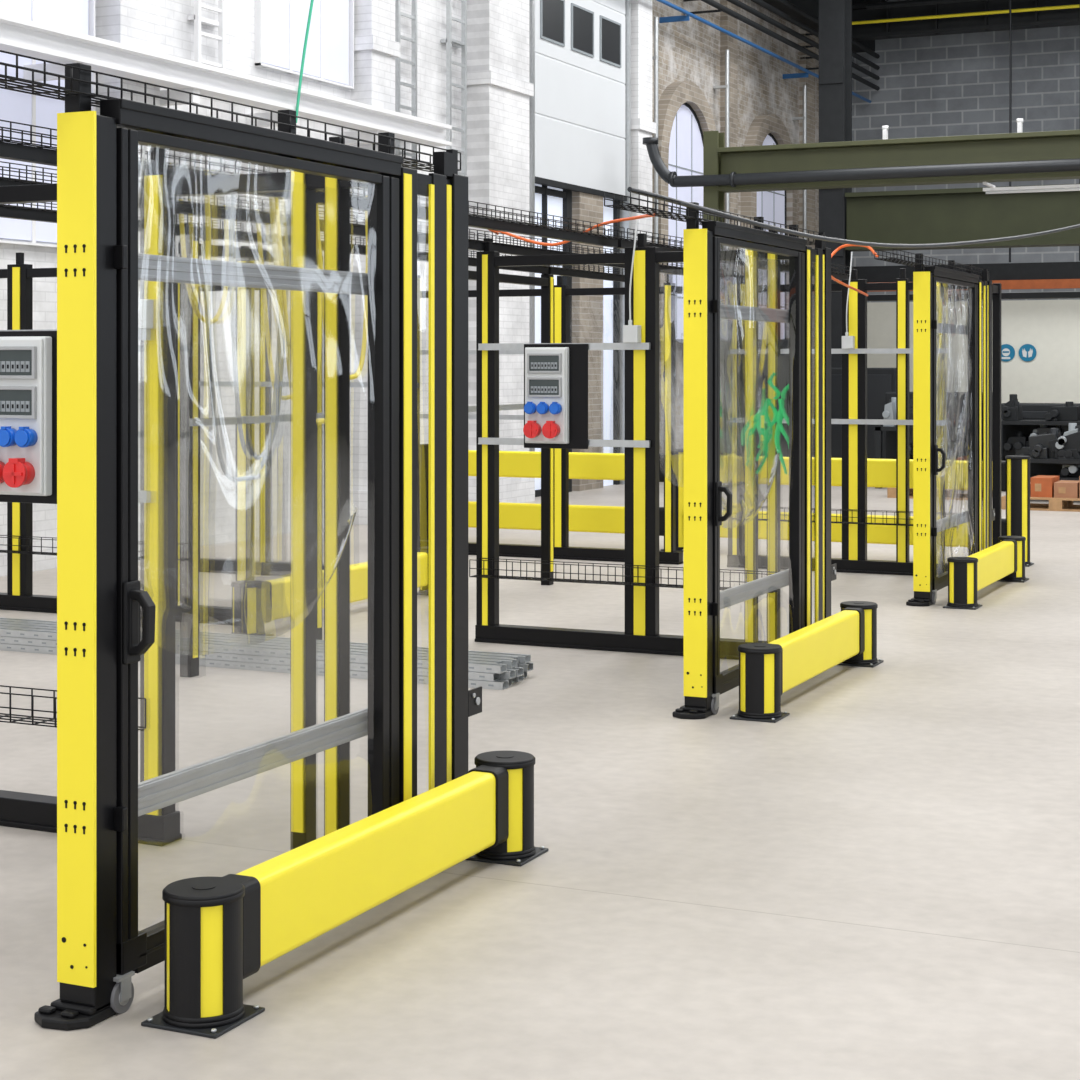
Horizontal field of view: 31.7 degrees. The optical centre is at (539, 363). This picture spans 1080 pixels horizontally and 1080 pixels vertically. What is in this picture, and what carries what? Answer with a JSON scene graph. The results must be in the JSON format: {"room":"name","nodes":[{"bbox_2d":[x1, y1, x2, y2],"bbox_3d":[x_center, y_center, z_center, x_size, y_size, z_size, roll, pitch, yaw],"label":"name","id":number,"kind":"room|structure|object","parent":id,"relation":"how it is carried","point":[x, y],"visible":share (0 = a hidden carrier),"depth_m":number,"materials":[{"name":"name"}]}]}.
{"room":"factory floor","nodes":[
{"label":"factory floor","id":0,"kind":"room"},
{"bbox_2d":[0,0,818,576],"bbox_3d":[-2.058,-2.842,19.865,0.300,9.000,38.400,0,0,25],"label":"wall","id":1,"kind":"structure","parent":0,"point":[687,50],"depth_m":18.55,"materials":[{"name":"white paint"}]},
{"bbox_2d":[0,0,94,247],"bbox_3d":[-4.182,-3.342,14.789,0.070,4.800,2.200,0,0,25],"label":"window","id":2,"kind":"structure","parent":1,"relation":"in","point":[78,16],"depth_m":15.12,"materials":[{"name":"glass"}]},
{"bbox_2d":[96,0,159,561],"bbox_3d":[-3.463,-2.842,16.081,0.300,9.000,0.650,0,0,25],"label":"pillar","id":3,"kind":"structure","parent":1,"relation":"attached to","point":[136,23],"depth_m":15.94,"materials":[{"name":"paint"}]},
{"bbox_2d":[187,0,224,68],"bbox_3d":[-3.026,-4.317,17.239,0.120,3.450,0.420,0,0,25],"label":"ladder","id":4,"kind":"object","parent":1,"relation":"attached to","point":[196,18],"visible":0.83,"depth_m":17.23,"materials":[{"name":"metal"}]},
{"bbox_2d":[0,13,451,146],"bbox_3d":[-4.396,-2.412,13.732,0.558,0.340,15.300,0,0,25],"label":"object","id":5,"kind":"structure","parent":1,"relation":"attached to","point":[25,37],"depth_m":16.39,"materials":[{"name":"white paint"}]},
{"bbox_2d":[255,0,353,88],"bbox_3d":[-2.317,-4.392,18.856,0.070,3.100,1.750,0,0,25],"label":"window","id":6,"kind":"structure","parent":1,"relation":"in","point":[280,25],"depth_m":18.92,"materials":[{"name":"glass"}]},
{"bbox_2d":[350,0,399,524],"bbox_3d":[-1.723,-2.842,19.877,0.300,9.000,0.600,0,0,25],"label":"pillar","id":7,"kind":"structure","parent":1,"relation":"attached to","point":[376,49],"depth_m":19.67,"materials":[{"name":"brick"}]},
{"bbox_2d":[395,0,416,169],"bbox_3d":[-1.484,-3.492,20.603,0.120,4.700,0.420,0,0,25],"label":"ladder","id":8,"kind":"object","parent":1,"relation":"attached to","point":[413,16],"visible":0.47,"depth_m":20.67,"materials":[{"name":"metal"}]},
{"bbox_2d":[441,0,466,175],"bbox_3d":[-0.984,-3.142,21.694,0.120,5.200,0.420,0,0,25],"label":"ladder","id":9,"kind":"object","parent":1,"relation":"attached to","point":[449,42],"visible":0.44,"depth_m":21.75,"materials":[{"name":"metal"}]},
{"bbox_2d":[467,0,534,502],"bbox_3d":[-0.471,-2.842,22.548,0.350,9.000,1.200,0,0,25],"label":"pillar","id":10,"kind":"structure","parent":1,"relation":"attached to","point":[499,89],"depth_m":22.34,"materials":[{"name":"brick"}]},
{"bbox_2d":[529,0,630,496],"bbox_3d":[0.485,-2.342,24.777,0.210,8.000,3.230,0,0,25],"label":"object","id":11,"kind":"structure","parent":1,"relation":"in","point":[580,50],"depth_m":24.94,"materials":[{"name":"paint"}]},
{"bbox_2d":[631,0,655,241],"bbox_3d":[1.357,-2.842,26.534,0.350,9.000,0.630,0,0,25],"label":"trim","id":12,"kind":"structure","parent":1,"relation":"attached to","point":[642,126],"depth_m":26.34,"materials":[{"name":"brick"}]},
{"bbox_2d":[652,17,658,244],"bbox_3d":[1.571,-1.642,27.112,0.253,6.600,0.100,0,0,25],"label":"conduit","id":13,"kind":"object","parent":1,"relation":"attached to","point":[655,57],"visible":0.31,"depth_m":27.05,"materials":[{"name":"metal"}]},
{"bbox_2d":[652,81,715,340],"bbox_3d":[2.202,-2.292,28.583,0.180,3.900,2.600,0,0,25],"label":"window","id":14,"kind":"structure","parent":1,"relation":"in","point":[684,111],"depth_m":28.39,"materials":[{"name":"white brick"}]},
{"bbox_2d":[713,50,728,339],"bbox_3d":[2.862,-1.642,29.930,0.253,6.600,0.100,0,0,25],"label":"conduit","id":15,"kind":"object","parent":1,"relation":"attached to","point":[726,86],"visible":0.44,"depth_m":29.86,"materials":[{"name":"metal"}]},
{"bbox_2d":[720,0,737,281],"bbox_3d":[3.052,-2.842,30.448,0.170,9.000,0.600,0,0,25],"label":"trim","id":16,"kind":"structure","parent":1,"relation":"attached to","point":[729,23],"depth_m":30.39,"materials":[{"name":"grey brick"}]},
{"bbox_2d":[656,0,870,102],"bbox_3d":[2.214,-5.057,28.247,0.480,0.130,19.200,0,0,25],"label":"pipe","id":17,"kind":"object","parent":1,"relation":"attached to","point":[686,17],"visible":1,"depth_m":29.50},
{"bbox_2d":[740,114,797,339],"bbox_3d":[3.911,-2.292,32.310,0.180,3.900,2.600,0,0,25],"label":"window","id":18,"kind":"structure","parent":1,"relation":"in","point":[781,207],"depth_m":32.31,"materials":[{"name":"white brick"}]},
{"bbox_2d":[684,0,879,90],"bbox_3d":[3.335,-5.335,30.483,0.635,0.105,14.200,0,0,25],"label":"duct","id":19,"kind":"object","parent":1,"relation":"attached to","point":[721,8],"visible":0.79,"depth_m":30.47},
{"bbox_2d":[684,0,879,79],"bbox_3d":[3.335,-5.535,30.483,0.635,0.105,14.200,0,0,25],"label":"duct","id":20,"kind":"object","parent":1,"relation":"attached to","point":[738,3],"visible":0.79,"depth_m":31.31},
{"bbox_2d":[792,85,806,245],"bbox_3d":[4.613,-1.642,33.748,0.253,6.600,0.100,0,0,25],"label":"conduit","id":21,"kind":"object","parent":1,"relation":"attached to","point":[804,118],"visible":0.44,"depth_m":33.69,"materials":[{"name":"metal"}]},
{"bbox_2d":[799,27,814,455],"bbox_3d":[4.865,-2.842,34.402,0.170,9.000,0.700,0,0,25],"label":"trim","id":22,"kind":"structure","parent":1,"relation":"attached to","point":[809,81],"depth_m":34.38,"materials":[{"name":"metal"}]},
{"bbox_2d":[751,0,879,69],"bbox_3d":[3.335,-5.734,30.483,0.635,0.105,14.200,0,0,25],"label":"duct","id":23,"kind":"object","parent":1,"relation":"attached to","point":[761,3],"visible":0.64,"depth_m":32.02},
{"bbox_2d":[762,0,886,52],"bbox_3d":[-0.512,-6.547,21.906,0.790,0.910,33.400,0,0,25],"label":"beam","id":24,"kind":"structure","parent":1,"relation":"attached to","point":[811,7],"depth_m":33.40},
{"bbox_2d":[852,4,1078,24],"bbox_3d":[13.477,-6.292,31.554,17.800,0.060,0.060,0,0,25],"label":"pipe","id":25,"kind":"object","parent":24,"relation":"attached to","point":[1076,5],"visible":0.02,"depth_m":34.19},
{"bbox_2d":[0,455,1079,1079],"bbox_3d":[5.352,1.708,14.433,18.300,0.100,42.700,0,0,25],"label":"floor","id":26,"kind":"structure","parent":0,"point":[879,878],"depth_m":6.28,"materials":[{"name":"concrete"}]},
{"bbox_2d":[0,246,253,624],"bbox_3d":[-3.083,0.453,12.578,2.710,2.410,0.222,0,0,25],"label":"fence","id":27,"kind":"object","parent":26,"relation":"on","point":[19,596],"visible":0.42,"depth_m":12.26,"materials":[{"name":"metal"}]},
{"bbox_2d":[0,535,179,560],"bbox_3d":[-3.314,1.208,12.627,2.154,0.104,0.119,0,0,25],"label":"wire basket","id":28,"kind":"object","parent":27,"relation":"on","point":[18,546],"depth_m":12.74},
{"bbox_2d":[0,137,367,849],"bbox_3d":[-1.482,0.383,6.619,1.950,2.551,0.222,0,0,25],"label":"fence","id":29,"kind":"object","parent":26,"relation":"on","point":[158,187],"visible":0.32,"depth_m":6.35,"materials":[{"name":"metal"}]},
{"bbox_2d":[0,331,56,503],"bbox_3d":[-1.822,0.188,6.680,0.410,0.610,0.133,0,0,25],"label":"box","id":30,"kind":"object","parent":29,"relation":"attached to","point":[28,359],"visible":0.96,"depth_m":6.67,"materials":[{"name":"white plastic"}]},
{"bbox_2d":[3,458,34,487],"bbox_3d":[-1.821,0.380,6.646,0.095,0.102,0.074,0,0,25],"label":"socket","id":31,"kind":"object","parent":30,"relation":"attached to","point":[17,472],"depth_m":6.62,"materials":[{"name":"plastic"}]},
{"bbox_2d":[15,427,37,447],"bbox_3d":[-1.798,0.256,6.647,0.068,0.073,0.053,0,0,25],"label":"socket","id":32,"kind":"object","parent":30,"relation":"attached to","point":[25,437],"depth_m":6.63,"materials":[{"name":"plastic"}]},
{"bbox_2d":[0,685,145,729],"bbox_3d":[-1.880,1.208,6.745,1.084,0.104,0.119,0,0,25],"label":"wire basket","id":33,"kind":"object","parent":29,"relation":"on","point":[142,698],"depth_m":6.65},
{"bbox_2d":[178,222,323,677],"bbox_3d":[-1.584,0.453,10.660,0.105,2.410,1.380,0,0,25],"label":"fence","id":34,"kind":"object","parent":26,"relation":"on","point":[190,421],"visible":0.58,"depth_m":10.07,"materials":[{"name":"metal"}]},
{"bbox_2d":[0,202,365,253],"bbox_3d":[-2.613,-0.733,8.458,0.124,0.112,7.204,0,0,25],"label":"cable tray","id":35,"kind":"object","parent":34,"relation":"on","point":[6,211],"visible":0.34,"depth_m":10.10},
{"bbox_2d":[0,643,508,689],"bbox_3d":[-2.403,1.639,10.716,4.900,0.038,0.076,0,0,25],"label":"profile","id":36,"kind":"object","parent":26,"relation":"on","point":[497,684],"visible":0.48,"depth_m":10.28,"materials":[{"name":"grey metal"}]},
{"bbox_2d":[0,636,499,680],"bbox_3d":[-2.450,1.599,10.748,4.900,0.038,0.076,0,0,25],"label":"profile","id":37,"kind":"object","parent":36,"relation":"on","point":[484,676],"visible":0.47,"depth_m":10.30,"materials":[{"name":"grey metal"}]},
{"bbox_2d":[0,627,506,673],"bbox_3d":[-2.413,1.560,10.743,4.900,0.038,0.076,0,0,25],"label":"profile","id":38,"kind":"object","parent":37,"relation":"on","point":[10,632],"visible":0.57,"depth_m":10.32,"materials":[{"name":"grey metal"}]},
{"bbox_2d":[34,63,481,1029],"bbox_3d":[-0.742,0.448,5.730,0.184,2.420,2.220,0,0,25],"label":"portal","id":39,"kind":"object","parent":26,"relation":"on","point":[89,256],"visible":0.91,"depth_m":4.82,"materials":[{"name":"yellow metal"}]},
{"bbox_2d":[0,50,460,171],"bbox_3d":[-0.949,-0.712,5.369,0.124,0.064,2.954,0,0,25],"label":"cable tray","id":40,"kind":"object","parent":39,"relation":"on","point":[7,79],"visible":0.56,"depth_m":5.07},
{"bbox_2d":[110,128,398,1013],"bbox_3d":[-0.835,0.525,5.528,0.215,2.265,1.503,0,0,22],"label":"door","id":41,"kind":"structure","parent":39,"relation":"attached to","point":[137,951],"depth_m":5.50,"materials":[{"name":"clear plastic"}]},
{"bbox_2d":[199,275,419,576],"bbox_3d":[-1.891,0.453,14.832,2.120,2.410,0.130,0,0,25],"label":"fence","id":42,"kind":"object","parent":26,"relation":"on","point":[265,565],"visible":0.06,"depth_m":14.93,"materials":[{"name":"metal"}]},
{"bbox_2d":[231,546,428,635],"bbox_3d":[-1.272,1.490,12.629,0.224,0.336,2.624,0,0,25],"label":"barrier","id":43,"kind":"object","parent":26,"relation":"on","point":[255,603],"visible":0.59,"depth_m":11.67,"materials":[{"name":"yellow plastic"}]},
{"bbox_2d":[141,751,548,1038],"bbox_3d":[-0.485,1.490,5.613,0.224,0.336,1.984,0,0,25],"label":"barrier","id":44,"kind":"object","parent":26,"relation":"on","point":[220,932],"visible":1,"depth_m":5.26,"materials":[{"name":"yellow plastic"}]},
{"bbox_2d":[498,679,511,685],"bbox_3d":[-2.387,1.639,10.802,4.900,0.038,0.076,0,0,25],"label":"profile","id":45,"kind":"object","parent":26,"relation":"on","point":[510,680],"visible":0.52,"depth_m":9.81,"materials":[{"name":"grey metal"}]},
{"bbox_2d":[500,669,515,678],"bbox_3d":[-2.369,1.599,10.805,4.900,0.038,0.076,0,0,25],"label":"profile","id":46,"kind":"object","parent":45,"relation":"on","point":[509,674],"visible":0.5,"depth_m":9.77,"materials":[{"name":"grey metal"}]},
{"bbox_2d":[0,625,501,663],"bbox_3d":[-2.440,1.560,10.849,4.900,0.038,0.076,0,0,25],"label":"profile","id":47,"kind":"object","parent":46,"relation":"on","point":[5,626],"visible":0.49,"depth_m":10.46,"materials":[{"name":"grey metal"}]},
{"bbox_2d":[468,265,553,584],"bbox_3d":[-0.284,0.453,13.496,0.105,2.410,1.820,0,0,25],"label":"fence","id":48,"kind":"object","parent":26,"relation":"on","point":[546,281],"visible":0.37,"depth_m":14.24,"materials":[{"name":"metal"}]},
{"bbox_2d":[355,237,624,281],"bbox_3d":[-0.070,-0.733,14.003,0.124,0.112,4.904,0,0,25],"label":"cable tray","id":49,"kind":"object","parent":48,"relation":"on","point":[421,256],"visible":0.31,"depth_m":14.43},
{"bbox_2d":[514,675,523,681],"bbox_3d":[-2.327,1.639,10.962,4.900,0.038,0.076,0,0,25],"label":"metal beam","id":50,"kind":"object","parent":26,"relation":"on","point":[520,678],"visible":0.03,"depth_m":9.96,"materials":[{"name":"grey metal"}]},
{"bbox_3d":[-2.361,1.599,10.988,4.900,0.038,0.076,0,0,25],"label":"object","id":51,"kind":"object","parent":50,"relation":"on","visible":0},
{"bbox_2d":[0,620,517,663],"bbox_3d":[-2.357,1.560,10.997,4.900,0.038,0.076,0,0,25],"label":"metal beam","id":52,"kind":"object","parent":51,"relation":"on","point":[5,621],"visible":0.22,"depth_m":10.63,"materials":[{"name":"grey metal"}]},
{"bbox_2d":[420,274,682,564],"bbox_3d":[-0.138,0.453,16.339,2.870,2.410,0.130,0,0,25],"label":"fence","id":53,"kind":"object","parent":26,"relation":"on","point":[562,550],"visible":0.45,"depth_m":16.07,"materials":[{"name":"metal"}]},
{"bbox_2d":[469,211,788,659],"bbox_3d":[0.498,0.383,10.936,1.950,2.551,0.222,0,0,25],"label":"fence","id":54,"kind":"object","parent":26,"relation":"on","point":[640,344],"visible":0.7,"depth_m":10.92,"materials":[{"name":"metal"}]},
{"bbox_2d":[0,161,492,250],"bbox_3d":[-1.840,-0.733,8.104,0.124,0.112,7.204,0,0,25],"label":"cable tray","id":55,"kind":"object","parent":54,"relation":"attached to","point":[188,208],"visible":0.34,"depth_m":8.97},
{"bbox_2d":[179,199,228,324],"bbox_3d":[-1.530,-0.462,8.732,0.062,0.562,0.382,0,0,25],"label":"cable loop","id":56,"kind":"object","parent":55,"relation":"hanging from","point":[199,315],"visible":0.72,"depth_m":8.67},
{"bbox_2d":[256,210,289,399],"bbox_3d":[-1.238,-0.283,9.368,0.062,0.921,0.522,0,0,25],"label":"cable loop","id":57,"kind":"object","parent":55,"relation":"hanging from","point":[258,225],"visible":0.38,"depth_m":9.17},
{"bbox_2d":[487,213,654,245],"bbox_3d":[0.224,-0.760,10.847,0.340,0.133,1.921,0,0,-33],"label":"air hose","id":58,"kind":"object","parent":55,"relation":"on","point":[645,215],"visible":0.71,"depth_m":11.15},
{"bbox_2d":[0,120,624,246],"bbox_3d":[-1.067,-0.733,7.750,0.124,0.112,7.204,0,0,25],"label":"cable tray","id":59,"kind":"object","parent":54,"relation":"on","point":[20,151],"visible":0.58,"depth_m":8.27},
{"bbox_2d":[203,171,289,481],"bbox_3d":[-1.169,-0.137,7.576,0.058,1.211,0.618,0,0,25],"label":"cable loop","id":60,"kind":"object","parent":59,"relation":"hanging from","point":[206,287],"visible":0.83,"depth_m":7.46,"materials":[{"name":"grey plastic"}]},
{"bbox_2d":[229,194,289,459],"bbox_3d":[-1.127,-0.177,7.667,0.058,1.130,0.458,0,0,25],"label":"cable loop","id":61,"kind":"object","parent":59,"relation":"hanging from","point":[233,196],"visible":0.7,"depth_m":7.52,"materials":[{"name":"grey plastic"}]},
{"bbox_2d":[269,197,289,346],"bbox_3d":[-1.007,-0.397,7.832,0.062,0.693,0.342,0,0,25],"label":"cable loop","id":62,"kind":"object","parent":59,"relation":"hanging from","point":[271,199],"visible":0.3,"depth_m":7.69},
{"bbox_2d":[274,197,323,423],"bbox_3d":[-0.945,-0.240,7.969,0.062,1.006,0.582,0,0,25],"label":"cable loop","id":63,"kind":"object","parent":59,"relation":"hanging from","point":[276,202],"visible":0.24,"depth_m":7.73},
{"bbox_2d":[316,191,367,379],"bbox_3d":[-0.841,-0.335,8.196,0.062,0.816,0.462,0,0,25],"label":"cable loop","id":64,"kind":"object","parent":59,"relation":"hanging from","point":[318,239],"visible":0.54,"depth_m":8.29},
{"bbox_2d":[523,344,587,448],"bbox_3d":[0.067,0.188,11.039,0.410,0.610,0.133,0,0,25],"label":"box","id":65,"kind":"object","parent":54,"relation":"attached to","point":[555,375],"visible":1,"depth_m":11.04,"materials":[{"name":"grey plastic"}]},
{"bbox_2d":[469,558,777,592],"bbox_3d":[0.454,1.208,10.900,1.864,0.104,0.119,0,0,25],"label":"cable tray","id":66,"kind":"object","parent":54,"relation":"on","point":[640,574],"depth_m":10.92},
{"bbox_2d":[608,228,852,280],"bbox_3d":[1.475,-0.733,13.295,0.124,0.112,4.904,0,0,25],"label":"cable tray","id":67,"kind":"object","parent":54,"relation":"on","point":[762,264],"visible":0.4,"depth_m":11.93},
{"bbox_2d":[420,444,1033,566],"bbox_3d":[1.445,1.208,16.829,5.724,0.901,0.224,0,0,25],"label":"barrier","id":68,"kind":"object","parent":26,"relation":"on","point":[1015,471],"visible":0.41,"depth_m":16.84,"materials":[{"name":"yellow plastic"}]},
{"bbox_2d":[672,202,836,718],"bbox_3d":[1.155,0.448,9.866,0.184,2.420,2.220,0,0,25],"label":"portal","id":69,"kind":"object","parent":26,"relation":"on","point":[700,306],"visible":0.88,"depth_m":8.94,"materials":[{"name":"yellow metal"}]},
{"bbox_2d":[604,190,818,244],"bbox_3d":[0.947,-0.712,9.505,0.124,0.064,2.954,0,0,25],"label":"cable tray","id":70,"kind":"object","parent":69,"relation":"on","point":[637,207],"visible":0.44,"depth_m":8.67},
{"bbox_2d":[627,187,1079,247],"bbox_3d":[4.636,-1.507,15.095,0.077,1.694,16.040,0,0,32],"label":"hanging cable","id":71,"kind":"object","parent":70,"relation":"hanging from","point":[683,203],"visible":0.96,"depth_m":10.28,"materials":[{"name":"rubber"}]},
{"bbox_2d":[711,236,804,713],"bbox_3d":[1.061,0.525,9.664,0.217,2.265,1.503,0,0,22],"label":"door","id":72,"kind":"structure","parent":69,"relation":"attached to","point":[726,680],"depth_m":10.06,"materials":[{"name":"clear plastic"}]},
{"bbox_2d":[741,372,788,473],"bbox_3d":[1.286,0.316,10.467,0.424,0.624,0.071,0,0,35],"label":"cable bundle","id":73,"kind":"object","parent":69,"relation":"hanging from","point":[778,415],"visible":0.87,"depth_m":10.48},
{"bbox_2d":[725,339,788,456],"bbox_3d":[2.909,0.658,26.861,1.300,2.000,0.940,0,0,25],"label":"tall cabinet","id":74,"kind":"object","parent":26,"relation":"on","point":[784,343],"visible":0.02,"depth_m":26.36,"materials":[{"name":"metal"}]},
{"bbox_2d":[730,601,883,722],"bbox_3d":[1.399,1.490,9.722,0.224,0.336,1.984,0,0,25],"label":"barrier","id":75,"kind":"object","parent":26,"relation":"on","point":[848,637],"visible":1,"depth_m":9.38,"materials":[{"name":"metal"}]},
{"bbox_2d":[819,0,851,367],"bbox_3d":[4.811,-2.837,30.973,0.430,8.990,0.480,0,0,25],"label":"steel column","id":76,"kind":"structure","parent":26,"relation":"on","point":[835,16],"depth_m":30.78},
{"bbox_2d":[727,252,967,575],"bbox_3d":[2.415,0.383,15.118,1.950,2.551,0.222,0,0,25],"label":"fence","id":77,"kind":"object","parent":26,"relation":"on","point":[854,351],"visible":0.77,"depth_m":15.08,"materials":[{"name":"metal"}]},
{"bbox_2d":[478,232,743,281],"bbox_3d":[0.702,-0.733,13.649,0.124,0.112,4.904,0,0,25],"label":"cable tray","id":78,"kind":"object","parent":77,"relation":"on","point":[502,248],"visible":0.45,"depth_m":12.39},
{"bbox_2d":[728,506,956,527],"bbox_3d":[2.371,1.208,15.082,1.864,0.104,0.119,0,0,25],"label":"cable tray","id":79,"kind":"object","parent":77,"relation":"on","point":[852,516],"depth_m":15.07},
{"bbox_2d":[831,368,895,458],"bbox_3d":[4.940,0.858,29.011,1.200,1.600,0.940,0,0,25],"label":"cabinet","id":80,"kind":"object","parent":26,"relation":"on","point":[880,381],"visible":0.11,"depth_m":28.51,"materials":[{"name":"metal"}]},
{"bbox_2d":[703,118,1079,486],"bbox_3d":[6.525,-0.717,23.410,9.750,4.750,0.500,0,0,25],"label":"girder","id":81,"kind":"object","parent":26,"relation":"on","point":[718,159],"visible":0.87,"depth_m":24.35,"materials":[{"name":"metal"}]},
{"bbox_2d":[643,137,1079,186],"bbox_3d":[5.906,-2.672,23.386,9.955,0.700,0.210,0,0,25],"label":"duct pipe","id":82,"kind":"object","parent":81,"relation":"attached to","point":[733,179],"visible":1,"depth_m":24.20,"materials":[{"name":"metal"}]},
{"bbox_2d":[983,182,1079,193],"bbox_3d":[6.466,-2.238,23.823,1.900,0.108,0.600,0,0,25],"label":"lamp","id":83,"kind":"object","parent":81,"relation":"hanging from","point":[1072,187],"visible":1,"depth_m":24.16,"materials":[{"name":"white paint"}]},
{"bbox_2d":[875,397,982,487],"bbox_3d":[5.313,1.036,25.385,1.500,1.244,0.780,0,0,25],"label":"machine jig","id":84,"kind":"object","parent":26,"relation":"on","point":[889,413],"visible":0.28,"depth_m":25.22,"materials":[{"name":"metal"}]},
{"bbox_2d":[885,392,982,458],"bbox_3d":[5.775,1.033,27.473,1.400,1.250,0.840,0,0,25],"label":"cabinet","id":85,"kind":"object","parent":26,"relation":"on","point":[961,397],"visible":0.07,"depth_m":27.01,"materials":[{"name":"metal"}]},
{"bbox_2d":[906,253,994,606],"bbox_3d":[3.047,0.448,13.993,0.184,2.420,2.220,0,0,25],"label":"portal","id":86,"kind":"object","parent":26,"relation":"on","point":[924,324],"visible":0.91,"depth_m":13.06,"materials":[{"name":"yellow metal"}]},
{"bbox_2d":[874,249,983,277],"bbox_3d":[2.840,-0.712,13.632,0.124,0.064,2.954,0,0,25],"label":"cable tray","id":87,"kind":"object","parent":86,"relation":"on","point":[899,261],"visible":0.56,"depth_m":12.96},
{"bbox_2d":[932,277,977,603],"bbox_3d":[2.959,0.525,13.789,0.221,2.265,1.503,0,0,23],"label":"door","id":88,"kind":"structure","parent":86,"relation":"attached to","point":[970,328],"depth_m":14.12,"materials":[{"name":"plastic"}]},
{"bbox_2d":[943,536,1028,609],"bbox_3d":[3.249,1.490,13.758,0.224,0.336,1.984,0,0,25],"label":"barrier","id":89,"kind":"object","parent":26,"relation":"on","point":[1004,561],"visible":1,"depth_m":13.38,"materials":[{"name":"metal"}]},
{"bbox_2d":[992,283,1000,545],"bbox_3d":[3.599,0.508,15.049,0.160,2.300,0.360,0,0,25],"label":"frame","id":90,"kind":"object","parent":26,"relation":"on","point":[996,287],"visible":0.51,"depth_m":15.12,"materials":[{"name":"metal"}]},
{"bbox_2d":[1001,394,1079,460],"bbox_3d":[6.854,0.988,24.789,1.700,1.340,0.780,0,0,25],"label":"machine jig","id":91,"kind":"object","parent":26,"relation":"on","point":[1017,429],"visible":0.4,"depth_m":24.77,"materials":[{"name":"metal"}]},
{"bbox_2d":[1001,495,1079,511],"bbox_3d":[5.976,1.586,21.792,1.200,0.144,0.800,0,0,25],"label":"pallet","id":92,"kind":"object","parent":26,"relation":"on","point":[1055,504],"visible":0.48,"depth_m":21.51,"materials":[{"name":"brown wood"}]},
{"bbox_2d":[1031,475,1058,497],"bbox_3d":[5.800,1.403,21.817,0.240,0.223,0.502,0,0,25],"label":"box","id":93,"kind":"object","parent":92,"relation":"on","point":[1041,485],"visible":0.94,"depth_m":21.60,"materials":[{"name":"orange cardboard"}]},
{"bbox_2d":[1054,480,1078,497],"bbox_3d":[6.045,1.427,21.704,0.260,0.173,0.502,0,0,25],"label":"box","id":94,"kind":"object","parent":92,"relation":"on","point":[1062,488],"visible":1,"depth_m":21.49,"materials":[{"name":"cardboard"}]},
{"bbox_2d":[1001,403,1079,460],"bbox_3d":[7.233,1.108,26.694,1.500,1.100,0.840,0,0,25],"label":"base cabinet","id":95,"kind":"object","parent":26,"relation":"on","point":[1028,409],"visible":0.1,"depth_m":26.45,"materials":[{"name":"metal"}]},
{"bbox_2d":[1027,423,1079,481],"bbox_3d":[6.559,1.184,22.944,1.400,0.947,0.780,0,0,25],"label":"machine jig","id":96,"kind":"object","parent":26,"relation":"on","point":[1052,454],"visible":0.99,"depth_m":22.83,"materials":[{"name":"black metal"}]},
{"bbox_3d":[-2.310,1.639,11.048,4.900,0.038,0.076,0,0,25],"label":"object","id":97,"kind":"object","parent":26,"relation":"on","visible":0},
{"bbox_2d":[518,662,532,671],"bbox_3d":[-2.278,1.599,11.044,4.900,0.038,0.076,0,0,25],"label":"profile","id":98,"kind":"object","parent":97,"relation":"on","point":[527,667],"visible":0.06,"depth_m":10.01,"materials":[{"name":"grey metal"}]},
{"bbox_2d":[0,617,530,663],"bbox_3d":[-2.292,1.560,11.061,4.900,0.038,0.076,0,0,25],"label":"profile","id":99,"kind":"object","parent":98,"relation":"on","point":[522,658],"visible":0.08,"depth_m":10.67,"materials":[{"name":"grey metal"}]},
{"bbox_3d":[-2.376,1.639,10.891,4.900,0.038,0.076,0,0,25],"label":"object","id":100,"kind":"object","parent":26,"relation":"on","visible":0},
{"bbox_2d":[507,667,523,676],"bbox_3d":[-2.329,1.599,10.880,4.900,0.038,0.076,0,0,25],"label":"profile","id":101,"kind":"object","parent":100,"relation":"on","point":[519,670],"visible":0.05,"depth_m":9.89,"materials":[{"name":"grey metal"}]},
{"bbox_2d":[0,622,516,667],"bbox_3d":[-2.362,1.560,10.906,4.900,0.038,0.076,0,0,25],"label":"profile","id":102,"kind":"object","parent":101,"relation":"on","point":[511,663],"visible":0.17,"depth_m":10.50,"materials":[{"name":"grey metal"}]},
{"bbox_2d":[852,0,1079,402],"bbox_3d":[14.187,-2.842,33.704,18.300,9.000,0.300,0,0,25],"label":"wall","id":103,"kind":"structure","parent":0,"point":[952,84],"depth_m":36.13,"materials":[{"name":"brick"}]},
{"bbox_3d":[13.806,-2.842,10.557,0.300,9.000,42.700,0,0,25],"label":"wall","id":104,"kind":"structure","parent":0,"visible":0},
{"bbox_2d":[866,0,985,9],"bbox_3d":[13.674,-6.492,31.024,17.000,0.100,0.100,0,0,25],"label":"conduit","id":105,"kind":"object","parent":104,"relation":"attached to","point":[916,2],"visible":1,"depth_m":34.19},
{"bbox_2d":[845,184,1079,251],"bbox_3d":[12.439,-2.302,27.492,16.300,0.920,0.550,0,0,25],"label":"cross beam","id":106,"kind":"structure","parent":104,"relation":"attached to","point":[930,216],"depth_m":29.95,"materials":[{"name":"metal"}]},
{"bbox_2d":[852,0,1079,40],"bbox_3d":[13.567,-6.352,31.871,17.900,0.620,0.350,0,0,25],"label":"roof beam","id":107,"kind":"structure","parent":104,"relation":"attached to","point":[1070,16],"depth_m":34.56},
{"bbox_2d":[853,262,1079,300],"bbox_3d":[13.202,-1.452,31.075,17.900,0.620,0.400,0,0,25],"label":"cross beam","id":108,"kind":"structure","parent":104,"relation":"attached to","point":[1042,270],"depth_m":33.20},
{"bbox_2d":[814,279,1079,292],"bbox_3d":[13.119,-1.382,30.893,17.900,0.160,0.100,0,0,25],"label":"beam","id":109,"kind":"structure","parent":108,"relation":"attached to","point":[1044,283],"depth_m":32.91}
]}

